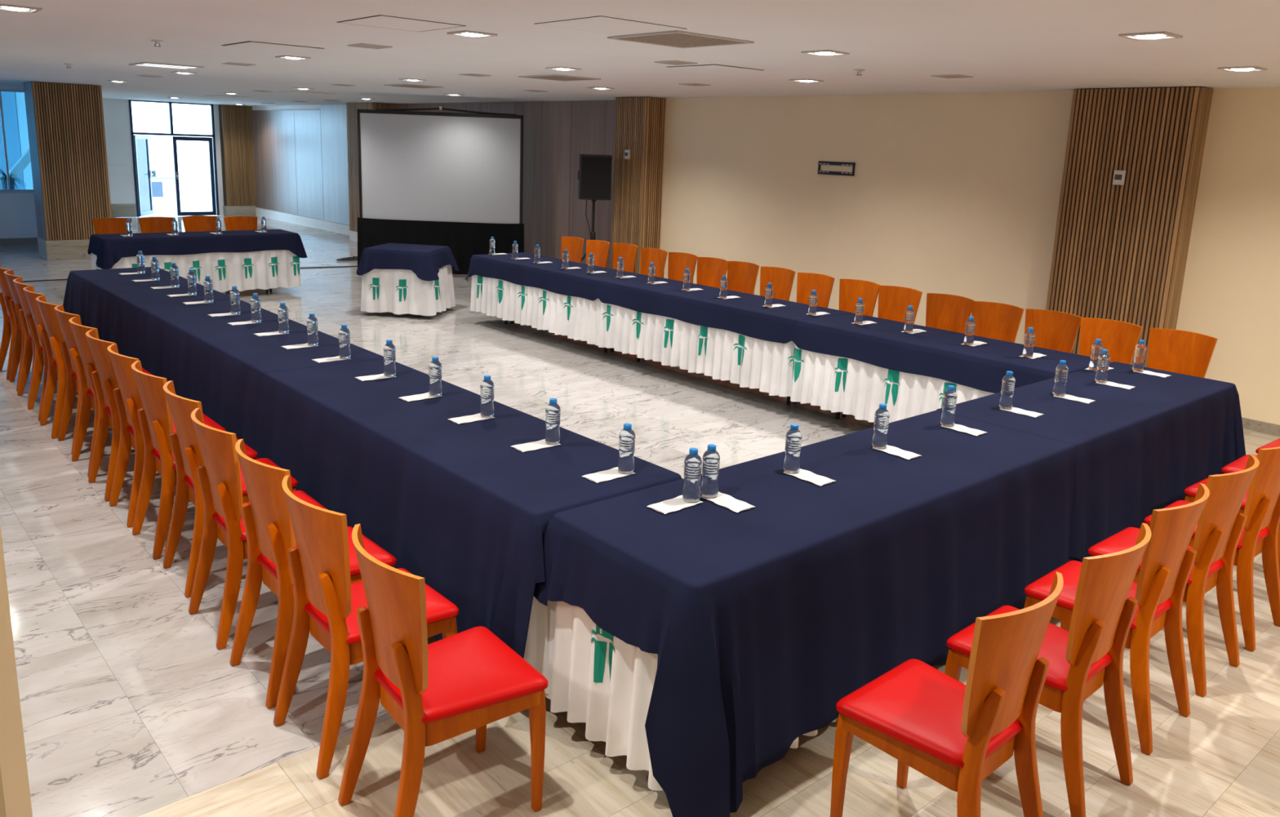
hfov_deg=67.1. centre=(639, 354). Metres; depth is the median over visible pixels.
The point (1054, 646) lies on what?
seat cushion
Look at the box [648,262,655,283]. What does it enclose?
water bottle
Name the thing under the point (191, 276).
water bottle
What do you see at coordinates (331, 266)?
cable
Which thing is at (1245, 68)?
recessed light
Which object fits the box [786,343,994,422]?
table
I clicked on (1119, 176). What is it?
thermostat
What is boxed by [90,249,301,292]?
table
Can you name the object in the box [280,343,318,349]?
paper napkin
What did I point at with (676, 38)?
ceiling vent
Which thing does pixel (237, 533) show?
seat cushion
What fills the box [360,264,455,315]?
table
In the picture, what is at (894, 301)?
dining chair
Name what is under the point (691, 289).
paper napkin
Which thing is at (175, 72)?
recessed light
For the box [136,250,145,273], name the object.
water bottle
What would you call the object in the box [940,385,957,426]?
water bottle
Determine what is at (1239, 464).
dining chair
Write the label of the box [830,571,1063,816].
dining chair
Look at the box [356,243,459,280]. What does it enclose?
tablecloth
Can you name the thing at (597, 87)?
recessed light
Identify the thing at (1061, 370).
water bottle
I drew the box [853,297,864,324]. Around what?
water bottle
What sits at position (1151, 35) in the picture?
recessed light
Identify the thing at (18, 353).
dining chair
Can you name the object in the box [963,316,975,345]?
water bottle
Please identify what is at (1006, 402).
water bottle
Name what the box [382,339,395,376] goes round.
water bottle
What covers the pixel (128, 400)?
dining chair
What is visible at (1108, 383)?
paper napkin
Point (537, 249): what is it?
water bottle
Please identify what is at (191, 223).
dining chair
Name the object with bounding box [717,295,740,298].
paper napkin
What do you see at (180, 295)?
paper napkin
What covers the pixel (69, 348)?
dining chair
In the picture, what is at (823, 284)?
dining chair
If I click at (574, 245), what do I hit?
dining chair
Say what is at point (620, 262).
water bottle
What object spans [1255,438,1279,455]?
dining chair
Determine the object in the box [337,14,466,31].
ceiling hatch
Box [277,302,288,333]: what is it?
water bottle
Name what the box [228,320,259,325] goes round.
paper napkin
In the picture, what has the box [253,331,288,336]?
paper napkin
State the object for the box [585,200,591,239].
cable
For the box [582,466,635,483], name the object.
paper napkin
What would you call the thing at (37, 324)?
dining chair
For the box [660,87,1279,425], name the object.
wall
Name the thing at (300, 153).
wall
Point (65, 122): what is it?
column
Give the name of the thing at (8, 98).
wall
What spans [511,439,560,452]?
paper napkin
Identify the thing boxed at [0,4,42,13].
recessed light
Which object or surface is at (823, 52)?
recessed light
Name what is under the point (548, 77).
ceiling vent
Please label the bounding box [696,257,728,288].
dining chair
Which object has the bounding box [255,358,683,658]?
tablecloth
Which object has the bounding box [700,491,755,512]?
paper napkin
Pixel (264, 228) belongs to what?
water bottle
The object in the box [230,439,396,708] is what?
dining chair
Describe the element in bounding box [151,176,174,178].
countertop
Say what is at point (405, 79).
recessed light
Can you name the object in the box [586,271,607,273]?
paper napkin
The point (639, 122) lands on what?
column
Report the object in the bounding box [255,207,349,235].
baseboard
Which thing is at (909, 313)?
water bottle
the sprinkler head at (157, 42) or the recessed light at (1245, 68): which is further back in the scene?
the sprinkler head at (157, 42)
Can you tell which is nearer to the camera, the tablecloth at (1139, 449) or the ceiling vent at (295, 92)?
the tablecloth at (1139, 449)
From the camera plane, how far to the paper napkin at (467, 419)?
4.34 m
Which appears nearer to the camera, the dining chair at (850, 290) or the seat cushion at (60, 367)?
the seat cushion at (60, 367)
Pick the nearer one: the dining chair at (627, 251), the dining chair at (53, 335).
the dining chair at (53, 335)
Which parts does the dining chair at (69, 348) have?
leg, backrest, leg, seat frame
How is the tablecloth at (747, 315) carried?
on the table at (750, 362)
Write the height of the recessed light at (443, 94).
0.016 m
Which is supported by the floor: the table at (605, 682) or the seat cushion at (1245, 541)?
the table at (605, 682)
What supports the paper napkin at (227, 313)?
on the tablecloth at (212, 362)
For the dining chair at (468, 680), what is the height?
0.885 m
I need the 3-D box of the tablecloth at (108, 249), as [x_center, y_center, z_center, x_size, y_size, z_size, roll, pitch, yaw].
[-5.353,-1.311,11.759,2.416,0.326,0.828,-8,16,-41]
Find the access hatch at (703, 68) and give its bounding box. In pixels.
[667,64,763,72]
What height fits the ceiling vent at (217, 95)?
0.007 m
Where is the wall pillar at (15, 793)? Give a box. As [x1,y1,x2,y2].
[0,524,32,816]
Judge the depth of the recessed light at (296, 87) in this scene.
13.00 m
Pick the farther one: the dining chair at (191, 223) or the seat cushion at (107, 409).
the dining chair at (191, 223)
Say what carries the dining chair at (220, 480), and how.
on the floor
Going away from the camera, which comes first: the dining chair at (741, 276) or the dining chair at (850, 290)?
the dining chair at (850, 290)
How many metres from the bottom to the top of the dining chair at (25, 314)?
0.885 m
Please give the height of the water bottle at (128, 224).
0.190 m
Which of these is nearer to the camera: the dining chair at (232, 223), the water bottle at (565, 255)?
the water bottle at (565, 255)
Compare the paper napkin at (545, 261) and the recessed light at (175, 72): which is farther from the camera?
the recessed light at (175, 72)
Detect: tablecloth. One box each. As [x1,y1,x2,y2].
[62,266,230,358]
[87,229,306,269]
[136,300,383,458]
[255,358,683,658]
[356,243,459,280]
[467,252,648,301]
[533,410,1084,816]
[598,276,852,343]
[791,313,1110,393]
[936,361,1245,561]
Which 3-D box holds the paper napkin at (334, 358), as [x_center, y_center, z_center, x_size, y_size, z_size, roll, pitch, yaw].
[-1.726,0.023,5.402,0.192,0.005,0.097,-9,16,-41]
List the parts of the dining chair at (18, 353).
backrest, leg, leg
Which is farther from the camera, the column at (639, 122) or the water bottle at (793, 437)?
the column at (639, 122)
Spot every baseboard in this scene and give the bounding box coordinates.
[111,204,136,217]
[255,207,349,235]
[1241,417,1279,436]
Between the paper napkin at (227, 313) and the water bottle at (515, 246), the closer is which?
the paper napkin at (227, 313)
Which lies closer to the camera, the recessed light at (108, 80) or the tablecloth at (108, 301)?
the tablecloth at (108, 301)
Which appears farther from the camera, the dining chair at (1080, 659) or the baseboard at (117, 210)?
the baseboard at (117, 210)
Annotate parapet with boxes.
[0,147,31,189]
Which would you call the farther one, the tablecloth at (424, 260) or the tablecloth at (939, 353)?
the tablecloth at (424, 260)
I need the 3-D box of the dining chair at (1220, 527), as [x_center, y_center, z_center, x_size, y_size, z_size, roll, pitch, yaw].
[2.162,0.821,3.925,0.436,0.885,0.508,-8,16,-40]
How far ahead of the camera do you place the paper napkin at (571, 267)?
9.75 m
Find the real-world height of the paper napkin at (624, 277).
0.005 m
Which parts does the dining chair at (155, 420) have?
leg, backrest, leg, seat frame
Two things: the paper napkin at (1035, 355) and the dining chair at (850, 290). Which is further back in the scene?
the dining chair at (850, 290)
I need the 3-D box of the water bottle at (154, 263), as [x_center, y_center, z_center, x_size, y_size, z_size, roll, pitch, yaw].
[-4.005,-0.715,7.972,0.065,0.190,0.065,-5,14,-31]
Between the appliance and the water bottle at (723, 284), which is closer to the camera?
the water bottle at (723, 284)
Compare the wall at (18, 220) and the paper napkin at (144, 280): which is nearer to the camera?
the paper napkin at (144, 280)
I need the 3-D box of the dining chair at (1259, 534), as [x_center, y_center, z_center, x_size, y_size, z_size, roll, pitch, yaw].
[2.583,0.758,4.288,0.436,0.885,0.508,-8,16,-40]
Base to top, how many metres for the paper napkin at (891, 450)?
0.005 m
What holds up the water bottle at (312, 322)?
on the paper napkin at (304, 345)
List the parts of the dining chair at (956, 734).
leg, leg, seat frame, leg, backrest, leg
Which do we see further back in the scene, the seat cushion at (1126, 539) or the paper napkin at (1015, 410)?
the paper napkin at (1015, 410)
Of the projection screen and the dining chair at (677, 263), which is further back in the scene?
the projection screen
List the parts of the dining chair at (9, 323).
leg, backrest, leg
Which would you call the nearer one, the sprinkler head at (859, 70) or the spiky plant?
the sprinkler head at (859, 70)
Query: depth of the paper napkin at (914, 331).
6.94 m
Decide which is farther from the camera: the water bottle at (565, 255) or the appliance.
the appliance
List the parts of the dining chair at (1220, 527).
seat frame, leg, backrest, leg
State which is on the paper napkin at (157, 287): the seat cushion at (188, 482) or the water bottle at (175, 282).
the water bottle at (175, 282)
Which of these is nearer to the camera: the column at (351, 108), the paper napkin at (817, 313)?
the paper napkin at (817, 313)
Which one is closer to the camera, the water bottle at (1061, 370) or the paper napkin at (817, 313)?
the water bottle at (1061, 370)
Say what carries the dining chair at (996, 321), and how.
on the floor
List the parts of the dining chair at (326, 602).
leg, backrest, leg, seat frame, leg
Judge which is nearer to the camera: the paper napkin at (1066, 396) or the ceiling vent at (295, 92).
the paper napkin at (1066, 396)
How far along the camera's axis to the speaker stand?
12.35 m
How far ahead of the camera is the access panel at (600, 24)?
4.96 m
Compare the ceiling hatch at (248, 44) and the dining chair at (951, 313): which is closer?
the ceiling hatch at (248, 44)
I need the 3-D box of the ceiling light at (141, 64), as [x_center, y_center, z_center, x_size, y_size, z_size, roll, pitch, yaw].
[-4.595,-2.803,9.366,0.540,0.012,0.520,-8,16,-41]
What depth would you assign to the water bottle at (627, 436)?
3.67 m
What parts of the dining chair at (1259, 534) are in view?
seat frame, leg, backrest, leg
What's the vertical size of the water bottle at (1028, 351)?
0.190 m
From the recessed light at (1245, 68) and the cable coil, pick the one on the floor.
the cable coil
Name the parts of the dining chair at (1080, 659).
leg, seat frame, leg, backrest, leg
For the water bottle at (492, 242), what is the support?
on the paper napkin
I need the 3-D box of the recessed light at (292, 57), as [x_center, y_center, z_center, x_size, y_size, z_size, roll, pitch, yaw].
[-2.793,-2.389,7.766,0.210,0.016,0.210,-8,16,-41]
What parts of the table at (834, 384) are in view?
leg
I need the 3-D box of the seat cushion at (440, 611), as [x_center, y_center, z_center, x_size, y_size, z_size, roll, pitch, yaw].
[-0.894,0.848,3.292,0.408,0.048,0.417,-8,16,-40]
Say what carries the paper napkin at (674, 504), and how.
on the tablecloth at (758, 620)
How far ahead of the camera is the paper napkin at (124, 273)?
8.28 m
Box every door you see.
[133,134,153,216]
[172,136,216,216]
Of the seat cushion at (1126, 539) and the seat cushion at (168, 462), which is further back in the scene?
the seat cushion at (168, 462)
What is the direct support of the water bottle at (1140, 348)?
on the paper napkin at (1148, 372)
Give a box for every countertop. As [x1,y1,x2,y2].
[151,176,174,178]
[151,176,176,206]
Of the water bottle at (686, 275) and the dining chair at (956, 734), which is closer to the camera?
the dining chair at (956, 734)
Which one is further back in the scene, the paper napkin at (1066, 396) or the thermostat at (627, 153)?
the thermostat at (627, 153)
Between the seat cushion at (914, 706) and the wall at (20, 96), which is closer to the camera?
the seat cushion at (914, 706)
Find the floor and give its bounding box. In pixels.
[0,215,1279,816]
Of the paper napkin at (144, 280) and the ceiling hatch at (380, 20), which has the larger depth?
the paper napkin at (144, 280)
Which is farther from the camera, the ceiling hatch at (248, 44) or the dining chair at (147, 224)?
the dining chair at (147, 224)
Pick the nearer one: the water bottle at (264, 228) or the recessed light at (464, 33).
the recessed light at (464, 33)
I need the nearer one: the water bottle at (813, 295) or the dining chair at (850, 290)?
the water bottle at (813, 295)
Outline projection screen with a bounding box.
[356,106,524,281]
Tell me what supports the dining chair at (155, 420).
on the floor
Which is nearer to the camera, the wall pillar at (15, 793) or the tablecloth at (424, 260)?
the wall pillar at (15, 793)
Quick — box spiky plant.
[0,168,25,189]
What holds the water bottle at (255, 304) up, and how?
on the paper napkin at (247, 322)
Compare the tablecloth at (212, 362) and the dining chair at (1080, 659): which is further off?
the tablecloth at (212, 362)
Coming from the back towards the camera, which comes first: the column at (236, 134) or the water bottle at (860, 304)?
the column at (236, 134)
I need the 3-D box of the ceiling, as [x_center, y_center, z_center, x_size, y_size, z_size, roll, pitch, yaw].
[-4.925,-3.002,9.868,11.600,0.158,26.600,-8,16,-41]
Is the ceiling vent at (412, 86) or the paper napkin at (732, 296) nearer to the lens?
the paper napkin at (732, 296)
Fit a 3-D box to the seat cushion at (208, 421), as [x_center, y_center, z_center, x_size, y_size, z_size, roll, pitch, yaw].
[-2.484,0.387,5.155,0.408,0.048,0.417,-8,16,-40]
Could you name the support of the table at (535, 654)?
on the floor
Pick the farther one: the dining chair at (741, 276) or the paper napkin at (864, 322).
the dining chair at (741, 276)
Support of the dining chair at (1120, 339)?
on the floor
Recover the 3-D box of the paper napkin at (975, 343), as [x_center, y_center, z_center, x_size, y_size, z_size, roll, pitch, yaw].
[2.270,-0.077,6.557,0.192,0.005,0.097,-9,16,-42]
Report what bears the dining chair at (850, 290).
on the floor
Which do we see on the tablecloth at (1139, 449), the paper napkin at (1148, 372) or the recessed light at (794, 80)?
the paper napkin at (1148, 372)
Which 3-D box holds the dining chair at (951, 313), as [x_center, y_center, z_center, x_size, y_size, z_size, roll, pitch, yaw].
[2.417,-0.036,7.941,0.508,0.885,0.436,-8,16,-39]
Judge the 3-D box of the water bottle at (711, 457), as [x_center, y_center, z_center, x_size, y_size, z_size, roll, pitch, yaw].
[0.254,0.415,3.472,0.065,0.190,0.065,-7,15,-37]
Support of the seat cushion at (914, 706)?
on the dining chair at (956, 734)
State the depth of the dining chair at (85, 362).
5.69 m
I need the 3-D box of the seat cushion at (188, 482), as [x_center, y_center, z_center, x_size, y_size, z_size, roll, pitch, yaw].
[-1.845,0.565,4.440,0.408,0.048,0.417,-8,16,-39]
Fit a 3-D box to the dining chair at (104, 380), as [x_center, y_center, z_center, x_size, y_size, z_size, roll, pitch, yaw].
[-2.825,0.305,5.457,0.508,0.885,0.436,-9,16,-41]
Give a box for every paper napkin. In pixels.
[119,272,140,275]
[131,279,159,281]
[151,286,176,288]
[168,293,196,297]
[183,301,213,304]
[207,312,239,316]
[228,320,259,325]
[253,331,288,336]
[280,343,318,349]
[311,355,351,363]
[354,373,396,381]
[398,392,441,401]
[448,413,494,424]
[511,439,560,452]
[536,261,552,263]
[560,266,581,269]
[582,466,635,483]
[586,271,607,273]
[615,275,635,278]
[646,281,667,284]
[646,495,702,514]
[683,288,702,291]
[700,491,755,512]
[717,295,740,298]
[764,304,786,307]
[782,468,835,486]
[806,311,829,315]
[852,320,876,324]
[871,444,921,459]
[901,328,926,333]
[941,423,986,435]
[960,341,986,346]
[1000,407,1044,417]
[1018,352,1046,359]
[1053,394,1094,404]
[1096,381,1135,389]
[1133,370,1170,377]
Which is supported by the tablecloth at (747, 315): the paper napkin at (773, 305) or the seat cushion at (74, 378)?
the paper napkin at (773, 305)
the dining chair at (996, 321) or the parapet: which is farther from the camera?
the parapet
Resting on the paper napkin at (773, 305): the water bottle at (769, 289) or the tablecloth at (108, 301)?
the water bottle at (769, 289)
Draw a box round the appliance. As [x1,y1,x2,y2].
[151,169,155,177]
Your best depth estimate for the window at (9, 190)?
15.82 m
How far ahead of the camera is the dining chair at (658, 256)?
10.78 m
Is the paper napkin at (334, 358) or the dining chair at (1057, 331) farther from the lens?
the dining chair at (1057, 331)
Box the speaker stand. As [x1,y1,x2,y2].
[581,201,595,262]
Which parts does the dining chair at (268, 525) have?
leg, backrest, leg, seat frame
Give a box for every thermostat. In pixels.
[624,150,630,159]
[1112,169,1126,185]
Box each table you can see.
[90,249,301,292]
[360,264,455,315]
[470,275,613,352]
[524,596,548,693]
[544,600,835,791]
[598,302,796,404]
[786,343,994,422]
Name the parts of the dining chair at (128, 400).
leg, backrest, seat frame, leg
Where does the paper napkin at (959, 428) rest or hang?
on the tablecloth at (758, 620)
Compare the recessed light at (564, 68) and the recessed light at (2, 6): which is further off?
the recessed light at (564, 68)
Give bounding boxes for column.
[23,81,111,260]
[217,104,256,216]
[346,102,396,242]
[610,97,666,274]
[1045,86,1213,367]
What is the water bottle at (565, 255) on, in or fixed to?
on the paper napkin at (571, 267)
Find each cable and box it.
[22,266,357,282]
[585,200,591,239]
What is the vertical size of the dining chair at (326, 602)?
0.885 m
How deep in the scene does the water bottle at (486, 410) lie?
4.35 m
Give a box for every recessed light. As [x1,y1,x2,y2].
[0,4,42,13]
[106,80,128,82]
[170,71,196,74]
[275,55,311,59]
[292,87,313,89]
[399,78,426,81]
[443,93,464,95]
[446,30,497,37]
[545,66,581,71]
[587,86,614,89]
[789,79,823,82]
[800,49,849,56]
[1118,31,1182,40]
[1217,66,1267,71]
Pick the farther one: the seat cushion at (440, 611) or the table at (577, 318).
the table at (577, 318)
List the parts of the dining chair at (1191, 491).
seat frame, leg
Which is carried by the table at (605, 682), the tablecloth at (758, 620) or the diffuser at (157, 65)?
the tablecloth at (758, 620)
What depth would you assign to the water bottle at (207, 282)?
7.01 m
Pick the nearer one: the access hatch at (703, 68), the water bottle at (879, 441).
the water bottle at (879, 441)
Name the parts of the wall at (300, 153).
veneer panel, veneer panel, veneer panel, veneer panel, veneer panel, veneer panel, veneer panel, veneer panel, veneer panel, veneer panel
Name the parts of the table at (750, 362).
leg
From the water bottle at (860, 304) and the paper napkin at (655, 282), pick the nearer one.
the water bottle at (860, 304)
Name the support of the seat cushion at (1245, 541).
on the dining chair at (1259, 534)
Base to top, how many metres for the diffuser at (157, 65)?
0.006 m
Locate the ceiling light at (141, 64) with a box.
[128,62,204,69]
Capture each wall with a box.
[0,84,37,238]
[0,91,24,189]
[14,92,33,189]
[102,97,137,217]
[251,100,615,268]
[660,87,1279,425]
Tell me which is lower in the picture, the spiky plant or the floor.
the floor
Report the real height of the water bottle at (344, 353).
0.190 m
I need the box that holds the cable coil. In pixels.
[336,256,357,260]
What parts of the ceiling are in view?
plate, plate, plate, plate, plate, plate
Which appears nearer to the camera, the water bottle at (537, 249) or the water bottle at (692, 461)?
the water bottle at (692, 461)
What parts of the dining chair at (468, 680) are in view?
leg, backrest, leg, seat frame, leg, leg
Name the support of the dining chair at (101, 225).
on the floor
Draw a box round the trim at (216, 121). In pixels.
[213,104,223,215]
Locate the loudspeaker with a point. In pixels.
(594, 172)
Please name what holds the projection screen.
on the floor
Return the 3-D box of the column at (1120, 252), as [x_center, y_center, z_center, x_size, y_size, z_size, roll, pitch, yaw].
[3.976,-0.871,8.024,0.246,2.589,0.986,-8,16,-41]
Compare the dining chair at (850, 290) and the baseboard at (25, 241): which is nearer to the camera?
the dining chair at (850, 290)
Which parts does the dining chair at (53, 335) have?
leg, backrest, leg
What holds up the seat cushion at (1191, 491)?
on the dining chair at (1191, 491)
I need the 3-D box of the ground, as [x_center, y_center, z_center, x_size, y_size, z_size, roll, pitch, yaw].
[-18.903,-4.416,27.038,32.000,0.130,17.600,-8,16,-41]
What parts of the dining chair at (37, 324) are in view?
backrest, leg, leg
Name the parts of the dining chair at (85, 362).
leg, backrest, leg, seat frame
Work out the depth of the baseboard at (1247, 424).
7.47 m
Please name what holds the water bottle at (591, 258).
on the paper napkin at (596, 272)
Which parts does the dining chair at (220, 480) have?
leg, backrest, leg, seat frame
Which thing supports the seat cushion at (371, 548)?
on the dining chair at (268, 525)
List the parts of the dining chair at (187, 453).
leg, backrest, leg, seat frame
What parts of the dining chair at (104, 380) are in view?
leg, backrest, seat frame, leg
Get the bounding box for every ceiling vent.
[204,94,250,97]
[275,91,331,94]
[383,84,443,88]
[518,74,600,81]
[607,30,754,48]
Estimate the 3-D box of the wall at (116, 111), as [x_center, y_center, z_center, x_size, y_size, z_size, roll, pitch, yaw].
[-11.265,-4.458,21.999,5.050,2.593,0.200,-8,16,-41]
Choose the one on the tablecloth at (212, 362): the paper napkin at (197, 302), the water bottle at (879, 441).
the paper napkin at (197, 302)
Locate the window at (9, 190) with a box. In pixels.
[0,88,33,192]
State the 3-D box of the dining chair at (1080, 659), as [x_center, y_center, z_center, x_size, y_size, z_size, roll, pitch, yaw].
[1.326,0.960,3.138,0.436,0.885,0.508,-9,16,-42]
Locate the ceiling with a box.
[0,0,1279,106]
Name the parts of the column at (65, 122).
panel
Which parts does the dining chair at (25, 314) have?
backrest, leg, leg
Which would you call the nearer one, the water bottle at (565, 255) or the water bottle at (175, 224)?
the water bottle at (565, 255)
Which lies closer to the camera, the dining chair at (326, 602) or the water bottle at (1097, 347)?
the dining chair at (326, 602)
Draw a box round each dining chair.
[0,264,15,379]
[4,270,82,391]
[13,278,99,404]
[22,285,48,421]
[35,295,66,438]
[54,304,153,454]
[68,316,176,476]
[85,329,120,501]
[92,217,131,234]
[106,343,226,527]
[131,360,257,559]
[137,217,175,233]
[163,380,297,597]
[182,215,217,231]
[188,408,328,648]
[223,216,257,231]
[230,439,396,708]
[273,475,458,778]
[337,524,547,816]
[560,236,583,262]
[586,240,610,267]
[613,243,638,272]
[640,248,667,277]
[667,252,697,283]
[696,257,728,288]
[727,261,759,294]
[760,266,795,301]
[796,272,834,307]
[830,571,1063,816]
[839,278,879,316]
[877,285,922,324]
[925,293,974,333]
[944,523,1151,816]
[971,301,1023,342]
[1023,483,1209,754]
[1024,308,1081,353]
[1079,317,1142,364]
[1088,454,1259,697]
[1143,446,1279,651]
[1147,328,1217,377]
[1184,474,1279,577]
[1221,454,1257,474]
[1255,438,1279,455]
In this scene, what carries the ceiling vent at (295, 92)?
in the ceiling
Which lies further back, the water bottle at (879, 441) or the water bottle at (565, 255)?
the water bottle at (565, 255)
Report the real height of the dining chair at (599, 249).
0.885 m
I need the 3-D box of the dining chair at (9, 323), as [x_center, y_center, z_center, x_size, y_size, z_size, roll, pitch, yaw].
[-4.945,-0.293,7.862,0.508,0.885,0.436,-9,16,-42]
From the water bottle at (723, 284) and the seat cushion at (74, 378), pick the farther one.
the water bottle at (723, 284)
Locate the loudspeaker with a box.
[577,154,612,201]
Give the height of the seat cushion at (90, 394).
0.048 m
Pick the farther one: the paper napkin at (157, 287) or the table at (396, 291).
the table at (396, 291)
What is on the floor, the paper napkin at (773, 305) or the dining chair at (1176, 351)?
the dining chair at (1176, 351)
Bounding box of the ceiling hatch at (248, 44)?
[221,40,324,52]
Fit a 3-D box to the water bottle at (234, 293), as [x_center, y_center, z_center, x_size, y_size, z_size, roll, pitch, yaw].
[-2.775,-0.376,6.616,0.065,0.190,0.065,-3,13,-22]
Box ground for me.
[116,195,213,217]
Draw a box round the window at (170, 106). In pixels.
[128,99,219,217]
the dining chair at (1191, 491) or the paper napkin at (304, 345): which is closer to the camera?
the dining chair at (1191, 491)
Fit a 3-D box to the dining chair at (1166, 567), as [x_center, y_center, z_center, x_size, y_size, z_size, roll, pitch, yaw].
[1.747,0.887,3.547,0.436,0.885,0.508,-9,16,-41]
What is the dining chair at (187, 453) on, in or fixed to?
on the floor
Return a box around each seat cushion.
[53,360,66,373]
[71,368,153,381]
[86,388,176,399]
[104,406,111,417]
[126,413,226,437]
[151,438,257,469]
[183,457,297,495]
[212,490,328,541]
[257,526,396,587]
[304,568,458,644]
[374,626,547,722]
[835,658,1022,768]
[946,605,1112,690]
[1024,560,1173,629]
[1088,527,1224,583]
[1143,500,1269,548]
[1184,474,1250,509]
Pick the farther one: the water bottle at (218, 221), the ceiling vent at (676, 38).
the water bottle at (218, 221)
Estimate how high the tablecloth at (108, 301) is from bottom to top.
0.661 m
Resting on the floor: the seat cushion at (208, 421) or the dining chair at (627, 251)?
the dining chair at (627, 251)
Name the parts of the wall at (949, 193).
rail, rail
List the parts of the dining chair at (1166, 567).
leg, leg, seat frame, leg, backrest, leg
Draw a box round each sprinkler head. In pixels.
[151,40,163,47]
[853,68,865,75]
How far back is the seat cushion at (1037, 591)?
3.55 m
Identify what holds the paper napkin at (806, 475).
on the tablecloth at (758, 620)
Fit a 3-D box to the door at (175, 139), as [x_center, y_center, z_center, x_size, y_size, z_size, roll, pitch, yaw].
[-10.445,-4.184,22.659,0.870,1.820,0.105,-8,16,-41]
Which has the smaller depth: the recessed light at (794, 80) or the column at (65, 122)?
the recessed light at (794, 80)
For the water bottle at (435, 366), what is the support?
on the paper napkin at (424, 396)
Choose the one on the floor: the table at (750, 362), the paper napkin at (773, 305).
the table at (750, 362)
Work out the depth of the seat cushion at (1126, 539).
3.96 m
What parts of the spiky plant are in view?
pot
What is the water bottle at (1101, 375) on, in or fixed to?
on the paper napkin at (1108, 383)
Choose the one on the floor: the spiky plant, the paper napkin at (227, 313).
the spiky plant
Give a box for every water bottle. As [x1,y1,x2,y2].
[125,219,132,235]
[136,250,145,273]
[150,256,159,279]
[169,262,179,287]
[171,218,178,235]
[186,269,197,294]
[203,275,213,302]
[215,217,222,233]
[229,285,240,314]
[250,293,262,322]
[261,216,266,231]
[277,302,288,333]
[306,313,318,346]
[338,324,351,359]
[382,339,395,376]
[428,356,442,396]
[480,374,494,417]
[489,236,495,254]
[511,240,518,258]
[533,244,540,262]
[544,398,560,444]
[562,248,568,268]
[587,253,594,272]
[616,257,623,277]
[617,423,635,474]
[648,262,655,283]
[682,268,690,290]
[682,448,702,502]
[700,444,719,497]
[719,275,728,297]
[764,283,773,306]
[783,423,802,473]
[808,289,817,315]
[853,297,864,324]
[871,403,889,448]
[903,305,914,333]
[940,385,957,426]
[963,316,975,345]
[999,370,1015,409]
[1022,327,1035,357]
[1052,360,1068,396]
[1088,338,1102,370]
[1094,349,1110,382]
[1132,339,1146,371]
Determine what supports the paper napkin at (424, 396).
on the tablecloth at (466, 512)
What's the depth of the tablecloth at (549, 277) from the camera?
9.74 m
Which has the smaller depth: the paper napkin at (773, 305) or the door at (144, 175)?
the paper napkin at (773, 305)
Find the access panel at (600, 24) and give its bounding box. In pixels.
[534,15,686,35]
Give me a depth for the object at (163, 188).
25.59 m
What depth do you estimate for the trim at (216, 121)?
22.91 m
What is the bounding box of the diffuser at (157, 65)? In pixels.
[136,63,195,68]
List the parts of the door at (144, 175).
pane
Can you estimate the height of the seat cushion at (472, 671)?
0.048 m
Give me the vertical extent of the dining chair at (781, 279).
0.885 m

